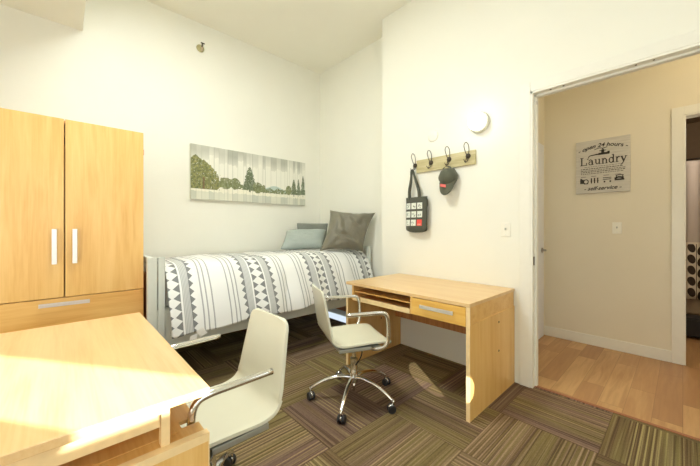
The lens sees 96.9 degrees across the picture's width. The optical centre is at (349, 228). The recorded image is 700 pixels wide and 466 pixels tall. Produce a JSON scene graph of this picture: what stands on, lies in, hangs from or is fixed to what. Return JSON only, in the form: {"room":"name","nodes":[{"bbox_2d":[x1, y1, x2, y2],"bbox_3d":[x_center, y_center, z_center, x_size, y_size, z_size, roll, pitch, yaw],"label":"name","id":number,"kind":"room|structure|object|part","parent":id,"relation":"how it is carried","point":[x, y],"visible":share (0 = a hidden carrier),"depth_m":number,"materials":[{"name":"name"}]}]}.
{"room":"dorm bedroom","nodes":[
{"label":"dorm bedroom","id":0,"kind":"room"},
{"bbox_2d":[0,0,319,261],"bbox_3d":[-2.053,-0.560,3.226,4.490,3.520,0.100,0,0,-43],"label":"wall","id":1,"kind":"structure","parent":0,"point":[133,65],"depth_m":3.31,"materials":[{"name":"paint"}]},
{"bbox_2d":[0,0,85,30],"bbox_3d":[-1.317,-2.058,0.454,1.590,0.525,4.960,0,0,-43],"label":"trim","id":2,"kind":"structure","parent":1,"relation":"attached to","point":[70,13],"depth_m":2.54,"materials":[{"name":"paint"}]},
{"bbox_2d":[196,42,204,51],"bbox_3d":[-1.658,-2.030,3.463,0.084,0.094,0.089,0,0,-43],"label":"sprinkler","id":3,"kind":"object","parent":1,"relation":"attached to","point":[200,48],"visible":1,"depth_m":3.47,"materials":[{"name":"gold metal"}]},
{"bbox_2d":[190,143,304,205],"bbox_3d":[-1.204,-0.637,3.922,1.510,0.605,0.036,0,0,-43],"label":"picture","id":4,"kind":"object","parent":1,"relation":"attached to","point":[220,174],"visible":1,"depth_m":3.81,"materials":[{"name":"fabric"}]},
{"bbox_2d":[147,0,410,73],"bbox_3d":[-0.329,-2.370,1.374,4.490,0.100,5.160,0,0,-43],"label":"ceiling","id":5,"kind":"structure","parent":0,"point":[316,36],"depth_m":3.48,"materials":[{"name":"paint"}]},
{"bbox_2d":[320,38,381,316],"bbox_3d":[0.113,-0.560,4.121,0.100,3.520,1.540,0,0,-43],"label":"wall","id":6,"kind":"structure","parent":0,"point":[350,90],"depth_m":4.10,"materials":[{"name":"paint"}]},
{"bbox_2d":[175,313,699,465],"bbox_3d":[1.188,1.240,2.137,7.750,0.080,5.910,0,0,-43],"label":"floor","id":7,"kind":"structure","parent":0,"point":[524,426],"depth_m":2.04,"materials":[{"name":"carpet"}]},
{"bbox_2d":[0,108,143,333],"bbox_3d":[-2.099,0.241,2.281,0.880,1.918,0.760,0,0,-43],"label":"wardrobe","id":8,"kind":"object","parent":7,"relation":"on","point":[71,192],"visible":0.79,"depth_m":2.03,"materials":[{"name":"brown wood"}]},
{"bbox_3d":[-2.031,-0.138,1.880,0.435,1.161,0.020,0,0,-43],"label":"door","id":9,"kind":"part","parent":8,"relation":"part of","materials":[{"name":"brown wood"}]},
{"bbox_3d":[-1.888,0.113,1.979,0.024,0.225,0.030,0,0,-43],"label":"handle","id":10,"kind":"part","parent":8,"relation":"part of","materials":[{"name":"metal"}]},
{"bbox_3d":[-1.851,0.483,2.014,0.245,0.026,0.030,0,0,-43],"label":"handle","id":11,"kind":"part","parent":8,"relation":"part of","materials":[{"name":"metal"}]},
{"bbox_3d":[-1.871,0.599,2.029,0.872,0.302,0.020,0,0,-43],"label":"drawer","id":12,"kind":"part","parent":8,"relation":"part of","materials":[{"name":"brown wood"}]},
{"bbox_3d":[-1.816,0.113,2.046,0.024,0.225,0.030,0,0,-43],"label":"handle","id":13,"kind":"part","parent":8,"relation":"part of","materials":[{"name":"metal"}]},
{"bbox_3d":[-1.710,-0.138,2.179,0.431,1.161,0.020,0,0,-43],"label":"door","id":14,"kind":"part","parent":8,"relation":"part of","materials":[{"name":"brown wood"}]},
{"bbox_2d":[0,312,209,465],"bbox_3d":[-1.065,0.832,1.072,0.739,0.734,1.122,0,0,-43],"label":"desk","id":15,"kind":"object","parent":7,"relation":"on","point":[107,391],"visible":1,"depth_m":0.89,"materials":[{"name":"brown wood"}]},
{"bbox_3d":[-0.737,0.544,0.661,0.620,0.112,0.028,0,0,-43],"label":"frame","id":16,"kind":"part","parent":15,"relation":"part of","materials":[{"name":"brown wood"}]},
{"bbox_3d":[-0.747,0.527,0.655,0.597,0.035,0.018,0,0,-43],"label":"rail","id":17,"kind":"part","parent":15,"relation":"part of","materials":[{"name":"brown wood"}]},
{"bbox_3d":[-1.109,0.551,1.074,0.675,0.127,1.044,0,0,-43],"label":"box frame","id":18,"kind":"part","parent":15,"relation":"part of","materials":[{"name":"brown wood"}]},
{"bbox_3d":[-0.693,0.899,0.669,0.735,0.599,0.024,0,0,-43],"label":"panel","id":19,"kind":"part","parent":15,"relation":"part of","materials":[{"name":"brown wood"}]},
{"bbox_2d":[171,308,288,465],"bbox_3d":[-0.555,0.795,1.242,0.642,0.809,0.627,0,0,-43],"label":"swivel chair","id":20,"kind":"object","parent":7,"relation":"on","point":[235,410],"visible":0.59,"depth_m":1.31,"materials":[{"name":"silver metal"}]},
{"bbox_3d":[-0.715,0.658,1.401,0.294,0.275,0.149,0,0,-43],"label":"armrest","id":21,"kind":"part","parent":20,"relation":"part of","materials":[{"name":"silver metal"}]},
{"bbox_3d":[-0.586,1.080,1.420,0.039,0.104,0.300,0,0,-5],"label":"leg","id":22,"kind":"part","parent":20,"relation":"part of","materials":[{"name":"black plastic"}]},
{"bbox_3d":[-0.442,0.658,1.107,0.294,0.275,0.149,0,0,-43],"label":"armrest","id":23,"kind":"part","parent":20,"relation":"part of","materials":[{"name":"silver metal"}]},
{"bbox_3d":[-0.555,0.793,1.276,0.285,0.043,0.380,0,0,-43],"label":"seat plate","id":24,"kind":"part","parent":20,"relation":"part of","materials":[{"name":"white plastic"}]},
{"bbox_2d":[143,246,370,344],"bbox_3d":[-0.951,0.704,3.405,2.343,0.992,1.040,0,0,-43],"label":"bed","id":25,"kind":"object","parent":7,"relation":"on","point":[156,311],"visible":0.23,"depth_m":2.32,"materials":[{"name":"grey metal"}]},
{"bbox_3d":[-1.786,0.718,2.628,0.016,0.755,0.950,0,0,-43],"label":"panel","id":26,"kind":"part","parent":25,"relation":"part of","materials":[{"name":"brown wood"}]},
{"bbox_3d":[-1.447,0.704,2.263,0.062,0.992,0.045,0,0,-43],"label":"post","id":27,"kind":"part","parent":25,"relation":"part of","materials":[{"name":"grey metal"}]},
{"bbox_3d":[-0.944,0.458,3.445,2.178,0.285,0.970,0,0,-43],"label":"mattress","id":28,"kind":"part","parent":25,"relation":"part of","materials":[{"name":"white fabric"}]},
{"bbox_3d":[-0.603,0.741,3.044,2.236,0.282,0.022,0,0,-43],"label":"rail","id":29,"kind":"part","parent":25,"relation":"part of","materials":[{"name":"grey metal"}]},
{"bbox_2d":[157,248,373,339],"bbox_3d":[-0.866,0.548,3.374,2.183,0.604,1.200,0,0,-43],"label":"comforter","id":30,"kind":"object","parent":25,"relation":"on","point":[206,292],"visible":0.88,"depth_m":2.74,"materials":[{"name":"fabric"}]},
{"bbox_2d":[281,229,325,249],"bbox_3d":[-0.582,0.126,3.952,0.633,0.254,0.248,0,0,-21],"label":"pillow","id":31,"kind":"object","parent":30,"relation":"on","point":[296,238],"visible":1,"depth_m":3.88,"materials":[{"name":"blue fabric"}]},
{"bbox_2d":[297,223,327,244],"bbox_3d":[-0.512,0.087,4.312,0.451,0.335,0.081,0,0,-22],"label":"pillow","id":32,"kind":"object","parent":30,"relation":"on","point":[324,226],"visible":0.22,"depth_m":4.33,"materials":[{"name":"grey fabric"}]},
{"bbox_2d":[320,210,374,250],"bbox_3d":[-0.025,0.018,3.737,0.680,0.505,0.272,0,0,-6],"label":"pillow","id":33,"kind":"object","parent":30,"relation":"on","point":[345,230],"visible":1,"depth_m":3.65,"materials":[{"name":"grey fabric"}]},
{"bbox_3d":[-0.110,1.125,4.187,0.036,0.060,0.950,0,0,-43],"label":"rail","id":34,"kind":"part","parent":25,"relation":"part of","materials":[{"name":"grey metal"}]},
{"bbox_3d":[0.229,0.704,3.823,0.045,0.992,0.045,0,0,-43],"label":"post","id":35,"kind":"part","parent":25,"relation":"part of","materials":[{"name":"grey metal"}]},
{"bbox_2d":[307,283,395,424],"bbox_3d":[0.021,0.795,2.233,0.647,0.809,0.619,0,0,-19],"label":"swivel chair","id":36,"kind":"object","parent":7,"relation":"on","point":[350,338],"visible":1,"depth_m":2.11,"materials":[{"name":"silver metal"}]},
{"bbox_3d":[-0.132,1.080,2.196,0.300,0.104,0.039,0,0,-2],"label":"leg","id":37,"kind":"part","parent":36,"relation":"part of","materials":[{"name":"silver metal"}]},
{"bbox_3d":[-0.029,0.658,2.394,0.294,0.275,0.149,0,0,-19],"label":"armrest","id":38,"kind":"part","parent":36,"relation":"part of","materials":[{"name":"silver metal"}]},
{"bbox_3d":[-0.024,1.080,2.352,0.039,0.104,0.300,0,0,-19],"label":"leg","id":39,"kind":"part","parent":36,"relation":"part of","materials":[{"name":"silver metal"}]},
{"bbox_3d":[-0.016,1.080,2.047,0.039,0.104,0.300,0,0,16],"label":"leg","id":40,"kind":"part","parent":36,"relation":"part of","materials":[{"name":"silver metal"}]},
{"bbox_3d":[0.007,0.793,2.194,0.285,0.043,0.380,0,0,-19],"label":"seat plate","id":41,"kind":"part","parent":36,"relation":"part of","materials":[{"name":"white plastic"}]},
{"bbox_3d":[0.102,0.658,2.014,0.294,0.275,0.149,0,0,-19],"label":"armrest","id":42,"kind":"part","parent":36,"relation":"part of","materials":[{"name":"silver metal"}]},
{"bbox_3d":[0.154,1.080,2.299,0.300,0.104,0.039,0,0,-38],"label":"leg","id":43,"kind":"part","parent":36,"relation":"part of","materials":[{"name":"silver metal"}]},
{"bbox_3d":[0.161,1.080,2.111,0.300,0.104,0.039,0,0,34],"label":"leg","id":44,"kind":"part","parent":36,"relation":"part of","materials":[{"name":"silver metal"}]},
{"bbox_2d":[346,273,514,422],"bbox_3d":[0.615,0.832,2.576,0.779,0.734,1.139,0,0,-43],"label":"desk","id":45,"kind":"object","parent":7,"relation":"on","point":[485,314],"visible":0.95,"depth_m":2.26,"materials":[{"name":"brown wood"}]},
{"bbox_3d":[0.249,0.899,2.995,0.745,0.599,0.024,0,0,-43],"label":"panel","id":46,"kind":"part","parent":45,"relation":"part of","materials":[{"name":"brown wood"}]},
{"bbox_2d":[355,288,409,302],"bbox_3d":[0.437,0.541,2.660,0.525,0.007,0.595,0,0,-43],"label":"shelf","id":47,"kind":"object","parent":45,"relation":"attached to","point":[403,298],"depth_m":2.55,"materials":[{"name":"brown wood"}]},
{"bbox_3d":[0.841,0.752,2.786,0.018,0.275,1.089,0,0,-43],"label":"modesty panel","id":48,"kind":"part","parent":45,"relation":"part of","materials":[{"name":"brown wood"}]},
{"bbox_3d":[0.651,0.551,2.565,0.740,0.127,1.061,0,0,-43],"label":"box frame","id":49,"kind":"part","parent":45,"relation":"part of","materials":[{"name":"brown wood"}]},
{"bbox_3d":[0.575,0.538,2.070,0.030,0.024,0.250,0,0,-43],"label":"handle","id":50,"kind":"part","parent":45,"relation":"part of","materials":[{"name":"metal"}]},
{"bbox_3d":[0.590,0.551,2.091,0.020,0.119,0.407,0,0,-43],"label":"drawer","id":51,"kind":"part","parent":45,"relation":"part of","materials":[{"name":"brown wood"}]},
{"bbox_3d":[1.007,0.899,2.180,0.745,0.599,0.024,0,0,-43],"label":"panel","id":52,"kind":"part","parent":45,"relation":"part of","materials":[{"name":"brown wood"}]},
{"bbox_2d":[686,314,699,337],"bbox_3d":[3.892,1.085,3.349,0.220,0.230,0.720,0,0,-43],"label":"rug","id":53,"kind":"object","parent":7,"relation":"on","point":[692,321],"visible":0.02,"depth_m":3.38,"materials":[{"name":"black fabric"}]},
{"bbox_3d":[3.892,0.983,3.349,0.220,0.025,0.720,0,0,-43],"label":"lid","id":54,"kind":"part","parent":53,"relation":"part of","materials":[{"name":"black plastic"}]},
{"bbox_2d":[686,299,699,315],"bbox_3d":[4.393,0.980,3.610,0.830,0.440,2.280,0,0,-43],"label":"bathtub","id":55,"kind":"object","parent":7,"relation":"on","point":[692,305],"visible":0.02,"depth_m":3.53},
{"bbox_2d":[382,0,699,383],"bbox_3d":[1.678,-0.560,2.190,0.240,3.520,3.620,0,0,-43],"label":"wall","id":56,"kind":"structure","parent":0,"point":[445,62],"depth_m":2.69,"materials":[{"name":"paint"}]},
{"bbox_2d":[428,130,437,141],"bbox_3d":[0.788,-0.890,2.960,0.013,0.116,0.116,0,0,-43],"label":"cover","id":57,"kind":"object","parent":56,"relation":"attached to","point":[433,134],"visible":1,"depth_m":2.96,"materials":[{"name":"white plastic"}]},
{"bbox_2d":[411,142,475,172],"bbox_3d":[0.832,-0.652,2.858,0.086,0.193,0.641,0,0,-43],"label":"coat rack","id":58,"kind":"object","parent":56,"relation":"attached to","point":[465,158],"visible":1,"depth_m":2.84,"materials":[{"name":"wood"}]},
{"bbox_2d":[406,169,427,232],"bbox_3d":[0.652,-0.277,3.039,0.070,0.624,0.250,0,0,-43],"label":"tote bag","id":59,"kind":"object","parent":58,"relation":"hanging from","point":[416,207],"visible":1,"depth_m":3.02,"materials":[{"name":"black fabric"}]},
{"bbox_2d":[438,166,457,194],"bbox_3d":[0.862,-0.435,2.776,0.089,0.268,0.181,0,0,-43],"label":"baseball cap","id":60,"kind":"object","parent":58,"relation":"hanging from","point":[448,177],"visible":1,"depth_m":2.74,"materials":[{"name":"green fabric"}]},
{"bbox_3d":[0.862,-0.466,2.776,0.088,0.167,0.181,0,0,-43],"label":"crown","id":61,"kind":"part","parent":60,"relation":"part of","materials":[{"name":"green fabric"}]},
{"bbox_2d":[468,112,489,132],"bbox_3d":[1.057,-0.900,2.589,0.122,0.176,0.176,0,0,-43],"label":"smoke detector","id":62,"kind":"object","parent":56,"relation":"attached to","point":[478,122],"visible":1,"depth_m":2.56,"materials":[{"name":"white plastic"}]},
{"bbox_2d":[501,222,509,236],"bbox_3d":[1.240,0.005,2.472,0.016,0.114,0.072,0,0,-43],"label":"light switch","id":63,"kind":"object","parent":56,"relation":"attached to","point":[505,227],"visible":1,"depth_m":2.47,"materials":[{"name":"white plastic"}]},
{"bbox_2d":[520,29,699,387],"bbox_3d":[1.706,0.045,2.055,0.122,2.310,1.035,0,0,-43],"label":"door frame","id":64,"kind":"structure","parent":56,"relation":"attached to","point":[693,37],"depth_m":2.34,"materials":[{"name":"paint"}]},
{"bbox_2d":[535,385,699,440],"bbox_3d":[1.708,1.203,2.058,0.024,0.014,0.885,0,0,-43],"label":"threshold strip","id":65,"kind":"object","parent":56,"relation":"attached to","point":[595,405],"depth_m":1.99,"materials":[{"name":"brown wood"}]},
{"bbox_2d":[538,97,543,144],"bbox_3d":[1.693,-0.300,3.113,1.320,3.000,0.100,0,0,-43],"label":"wall","id":66,"kind":"structure","parent":0,"point":[541,99],"depth_m":3.46,"materials":[{"name":"paint"}]},
{"bbox_2d":[538,142,546,338],"bbox_3d":[1.775,0.129,3.098,1.090,2.127,0.093,0,0,-43],"label":"door","id":67,"kind":"structure","parent":66,"relation":"in","point":[541,250],"depth_m":3.39,"materials":[{"name":"paint"}]},
{"bbox_2d":[544,54,699,350],"bbox_3d":[3.329,-0.300,2.398,0.100,3.000,3.375,0,0,-43],"label":"wall","id":68,"kind":"structure","parent":0,"point":[600,282],"depth_m":3.07,"materials":[{"name":"paint"}]},
{"bbox_2d":[576,134,630,193],"bbox_3d":[2.553,-0.640,3.141,0.023,0.544,0.430,0,0,-43],"label":"sign","id":69,"kind":"object","parent":68,"relation":"attached to","point":[602,165],"visible":1,"depth_m":3.12,"materials":[{"name":"grey"}]},
{"bbox_2d":[583,168,624,172],"bbox_3d":[2.546,-0.587,3.131,0.001,0.009,0.349,0,0,-43],"label":"print","id":70,"kind":"object","parent":69,"relation":"attached to","point":[619,168],"depth_m":3.11},
{"bbox_2d":[544,325,671,361],"bbox_3d":[2.548,1.147,3.153,0.014,0.105,1.005,0,0,-43],"label":"baseboard","id":71,"kind":"structure","parent":68,"relation":"attached to","point":[627,347],"depth_m":3.08,"materials":[{"name":"paint"}]},
{"bbox_2d":[612,222,621,233],"bbox_3d":[2.634,-0.010,3.059,0.016,0.114,0.072,0,0,-43],"label":"light switch","id":72,"kind":"object","parent":68,"relation":"attached to","point":[616,226],"visible":1,"depth_m":3.06,"materials":[{"name":"white plastic"}]},
{"bbox_2d":[672,103,699,364],"bbox_3d":[3.272,0.060,2.455,0.124,2.280,1.005,0,0,-43],"label":"door frame","id":73,"kind":"structure","parent":68,"relation":"attached to","point":[680,114],"depth_m":2.75,"materials":[{"name":"paint"}]},
{"bbox_2d":[686,122,699,160],"bbox_3d":[4.016,-0.100,3.259,2.080,2.600,2.500,0,0,-43],"label":"wall","id":74,"kind":"structure","parent":0,"point":[692,129],"depth_m":4.09,"materials":[{"name":"brown paint"}]},
{"bbox_3d":[4.045,-0.785,3.286,0.060,0.058,2.296,0,0,-43],"label":"shower rod","id":75,"kind":"object","parent":74,"relation":"attached to","visible":0},
{"bbox_2d":[686,160,699,299],"bbox_3d":[4.079,0.010,3.248,0.064,1.560,1.902,0,0,-43],"label":"shower curtain","id":76,"kind":"object","parent":75,"relation":"hanging from","point":[692,167],"visible":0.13,"depth_m":3.49,"materials":[{"name":"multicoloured fabric"}]},
{"bbox_2d":[686,117,699,123],"bbox_3d":[3.997,-1.450,3.242,2.130,0.100,2.500,0,0,-43],"label":"ceiling","id":77,"kind":"structure","parent":0,"point":[696,119],"depth_m":4.00,"materials":[{"name":"brown paint"}]}
]}

